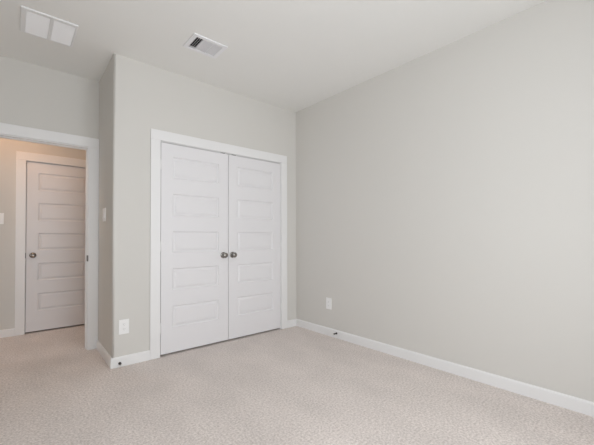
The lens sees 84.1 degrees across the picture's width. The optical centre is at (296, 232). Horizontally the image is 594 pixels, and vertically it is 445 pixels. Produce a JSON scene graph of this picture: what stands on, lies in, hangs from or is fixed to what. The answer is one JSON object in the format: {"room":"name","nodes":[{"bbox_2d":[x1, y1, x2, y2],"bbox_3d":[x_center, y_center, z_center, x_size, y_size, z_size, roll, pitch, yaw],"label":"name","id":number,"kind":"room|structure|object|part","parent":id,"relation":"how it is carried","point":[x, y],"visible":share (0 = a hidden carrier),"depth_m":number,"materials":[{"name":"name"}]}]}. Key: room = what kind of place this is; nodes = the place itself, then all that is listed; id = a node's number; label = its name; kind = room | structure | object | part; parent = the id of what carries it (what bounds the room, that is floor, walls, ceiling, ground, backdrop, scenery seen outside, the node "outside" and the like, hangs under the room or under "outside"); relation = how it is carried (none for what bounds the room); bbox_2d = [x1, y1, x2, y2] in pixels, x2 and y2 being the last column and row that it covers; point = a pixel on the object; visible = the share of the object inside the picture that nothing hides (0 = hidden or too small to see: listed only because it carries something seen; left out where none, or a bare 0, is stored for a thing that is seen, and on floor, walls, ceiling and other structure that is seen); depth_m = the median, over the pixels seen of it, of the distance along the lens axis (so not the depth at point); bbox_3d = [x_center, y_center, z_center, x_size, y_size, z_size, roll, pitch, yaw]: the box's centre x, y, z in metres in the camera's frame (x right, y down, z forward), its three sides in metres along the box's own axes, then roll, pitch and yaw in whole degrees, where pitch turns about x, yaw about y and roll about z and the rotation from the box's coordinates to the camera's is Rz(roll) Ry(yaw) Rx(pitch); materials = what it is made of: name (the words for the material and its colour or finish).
{"room":"empty bedroom","nodes":[
{"label":"empty bedroom","id":0,"kind":"room"},
{"bbox_2d":[0,138,85,329],"bbox_3d":[-3.453,-0.183,3.742,3.350,2.740,0.115,1,-1,-41],"label":"wall","id":1,"kind":"structure","parent":0,"point":[8,147],"depth_m":3.79,"materials":[{"name":"grey paint"}]},
{"bbox_2d":[0,213,3,223],"bbox_3d":[-3.369,-0.163,3.730,0.076,0.126,0.012,1,-1,-41],"label":"light switch","id":2,"kind":"object","parent":1,"relation":"attached to","point":[1,214],"visible":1,"depth_m":3.74,"materials":[{"name":"white plastic"}]},
{"bbox_2d":[0,328,14,337],"bbox_3d":[-3.966,1.137,3.189,1.871,0.088,0.014,1,-1,-41],"label":"baseboard","id":3,"kind":"structure","parent":1,"relation":"attached to","point":[6,332],"depth_m":3.75,"materials":[{"name":"white paint"}]},
{"bbox_2d":[14,151,85,335],"bbox_3d":[-2.955,0.122,4.154,0.906,2.140,0.134,1,-1,-41],"label":"door frame","id":4,"kind":"structure","parent":1,"relation":"attached to","point":[22,158],"depth_m":3.85,"materials":[{"name":"white paint"}]},
{"bbox_3d":[-3.226,0.166,3.844,0.090,2.044,0.017,1,-1,-41],"label":"casing","id":5,"kind":"part","parent":4,"relation":"part of","materials":[{"name":"white paint"}]},
{"bbox_3d":[-2.921,-0.900,4.127,0.906,0.096,0.017,1,-1,-41],"label":"head casing","id":6,"kind":"part","parent":4,"relation":"part of","materials":[{"name":"white paint"}]},
{"bbox_2d":[25,161,85,331],"bbox_3d":[-2.916,0.165,4.109,0.713,2.018,0.098,1,-1,-41],"label":"door","id":7,"kind":"structure","parent":1,"relation":"in","point":[56,194],"depth_m":4.07,"materials":[{"name":"white paint"}]},
{"bbox_2d":[0,56,98,138],"bbox_3d":[-1.787,-0.189,3.687,3.630,2.740,0.115,1,-1,-41],"label":"wall","id":8,"kind":"structure","parent":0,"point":[31,95],"depth_m":3.13,"materials":[{"name":"grey paint"}]},
{"bbox_2d":[0,123,98,349],"bbox_3d":[-2.451,0.103,3.096,0.996,2.142,0.134,1,-1,-41],"label":"door frame","id":9,"kind":"structure","parent":8,"relation":"attached to","point":[8,131],"depth_m":3.33,"materials":[{"name":"white paint"}]},
{"bbox_3d":[-2.417,-0.920,3.069,0.996,0.096,0.017,1,-1,-41],"label":"head casing","id":10,"kind":"part","parent":9,"relation":"part of","materials":[{"name":"white paint"}]},
{"bbox_3d":[-2.070,0.154,3.349,0.088,2.046,0.017,1,-1,-41],"label":"casing","id":11,"kind":"part","parent":9,"relation":"part of","materials":[{"name":"white paint"}]},
{"bbox_2d":[98,54,295,357],"bbox_3d":[-1.031,-0.189,3.809,2.097,2.740,0.690,1,-1,-41],"label":"wall","id":12,"kind":"structure","parent":0,"point":[136,97],"depth_m":3.06,"materials":[{"name":"grey paint"}]},
{"bbox_2d":[102,208,105,221],"bbox_3d":[-1.839,-0.172,3.138,0.012,0.126,0.122,1,-1,-41],"label":"light switch","id":13,"kind":"object","parent":12,"relation":"attached to","point":[104,209],"visible":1,"depth_m":3.11,"materials":[{"name":"white plastic"}]},
{"bbox_2d":[96,340,149,368],"bbox_3d":[-1.699,1.129,3.187,0.322,0.088,0.687,1,-1,-41],"label":"baseboard","id":14,"kind":"structure","parent":12,"relation":"attached to","point":[125,360],"depth_m":2.95,"materials":[{"name":"white paint"}]},
{"bbox_2d":[119,319,128,334],"bbox_3d":[-1.524,0.827,2.903,0.083,0.129,0.009,1,-1,-41],"label":"wall outlet","id":15,"kind":"object","parent":12,"relation":"attached to","point":[123,324],"visible":1,"depth_m":2.90,"materials":[{"name":"white plastic"}]},
{"bbox_2d":[160,142,227,354],"bbox_3d":[-1.014,0.147,3.341,0.720,2.016,0.098,1,-1,-41],"label":"door","id":16,"kind":"structure","parent":12,"relation":"in","point":[194,182],"depth_m":3.33,"materials":[{"name":"white paint"}]},
{"bbox_2d":[150,128,286,359],"bbox_3d":[-0.781,0.106,3.628,1.628,2.143,0.132,1,-1,-41],"label":"door frame","id":17,"kind":"structure","parent":12,"relation":"attached to","point":[156,136],"depth_m":3.14,"materials":[{"name":"white paint"}]},
{"bbox_3d":[-1.325,0.147,3.081,0.090,2.047,0.017,1,-1,-41],"label":"casing","id":18,"kind":"part","parent":17,"relation":"part of","materials":[{"name":"white paint"}]},
{"bbox_3d":[-0.747,-0.918,3.600,1.628,0.096,0.017,1,-1,-41],"label":"head casing","id":19,"kind":"part","parent":17,"relation":"part of","materials":[{"name":"white paint"}]},
{"bbox_3d":[-0.161,0.159,4.086,0.090,2.047,0.017,1,-1,-41],"label":"casing","id":20,"kind":"part","parent":17,"relation":"part of","materials":[{"name":"white paint"}]},
{"bbox_2d":[228,154,280,339],"bbox_3d":[-0.464,0.152,3.816,0.721,2.016,0.098,1,-1,-41],"label":"door","id":21,"kind":"structure","parent":12,"relation":"in","point":[254,243],"depth_m":3.80,"materials":[{"name":"white paint"}]},
{"bbox_2d":[287,319,295,327],"bbox_3d":[-0.069,1.139,4.150,0.147,0.088,0.014,1,-1,-41],"label":"baseboard","id":22,"kind":"structure","parent":12,"relation":"attached to","point":[290,323],"depth_m":4.14,"materials":[{"name":"white paint"}]},
{"bbox_2d":[0,0,545,111],"bbox_3d":[-1.274,-1.734,2.193,4.830,0.300,6.550,1,-1,-41],"label":"ceiling","id":23,"kind":"structure","parent":0,"point":[292,55],"depth_m":2.65,"materials":[{"name":"white paint"}]},
{"bbox_2d":[20,5,77,46],"bbox_3d":[-1.904,-1.675,2.530,0.337,0.222,0.360,1,-1,-41],"label":"ceiling vent","id":24,"kind":"object","parent":23,"relation":"in","point":[33,22],"visible":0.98,"depth_m":2.51,"materials":[{"name":"white metal"}]},
{"bbox_3d":[-1.962,-1.575,2.491,0.136,0.014,0.316,1,-1,-41],"label":"louver panel","id":25,"kind":"part","parent":24,"relation":"part of","materials":[{"name":"white metal"}]},
{"bbox_3d":[-1.843,-1.574,2.594,0.133,0.014,0.316,1,-1,-41],"label":"louver panel","id":26,"kind":"part","parent":24,"relation":"part of","materials":[{"name":"white metal"}]},
{"bbox_2d":[183,33,227,58],"bbox_3d":[-0.772,-1.697,2.781,0.296,0.262,0.232,1,-1,-41],"label":"ceiling vent","id":27,"kind":"object","parent":23,"relation":"in","point":[208,47],"visible":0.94,"depth_m":2.79,"materials":[{"name":"white metal"}]},
{"bbox_2d":[0,324,593,444],"bbox_3d":[-1.264,1.196,2.148,4.830,0.080,6.550,1,-1,-41],"label":"floor","id":28,"kind":"structure","parent":0,"point":[295,385],"depth_m":2.27,"materials":[{"name":"carpet"}]},
{"bbox_2d":[296,0,593,401],"bbox_3d":[0.711,-0.200,3.483,0.115,2.740,5.950,1,-1,-41],"label":"wall","id":29,"kind":"structure","parent":0,"point":[445,196],"depth_m":2.63,"materials":[{"name":"grey paint"}]},
{"bbox_2d":[326,297,331,309],"bbox_3d":[0.364,0.810,3.779,0.009,0.129,0.083,1,-1,-41],"label":"wall outlet","id":30,"kind":"object","parent":29,"relation":"attached to","point":[328,300],"visible":1,"depth_m":3.77,"materials":[{"name":"white plastic"}]},
{"bbox_2d":[296,319,593,416],"bbox_3d":[1.262,1.113,2.732,0.014,0.088,3.900,1,-1,-41],"label":"baseboard","id":31,"kind":"structure","parent":29,"relation":"attached to","point":[583,406],"depth_m":2.60,"materials":[{"name":"white paint"}]}
]}

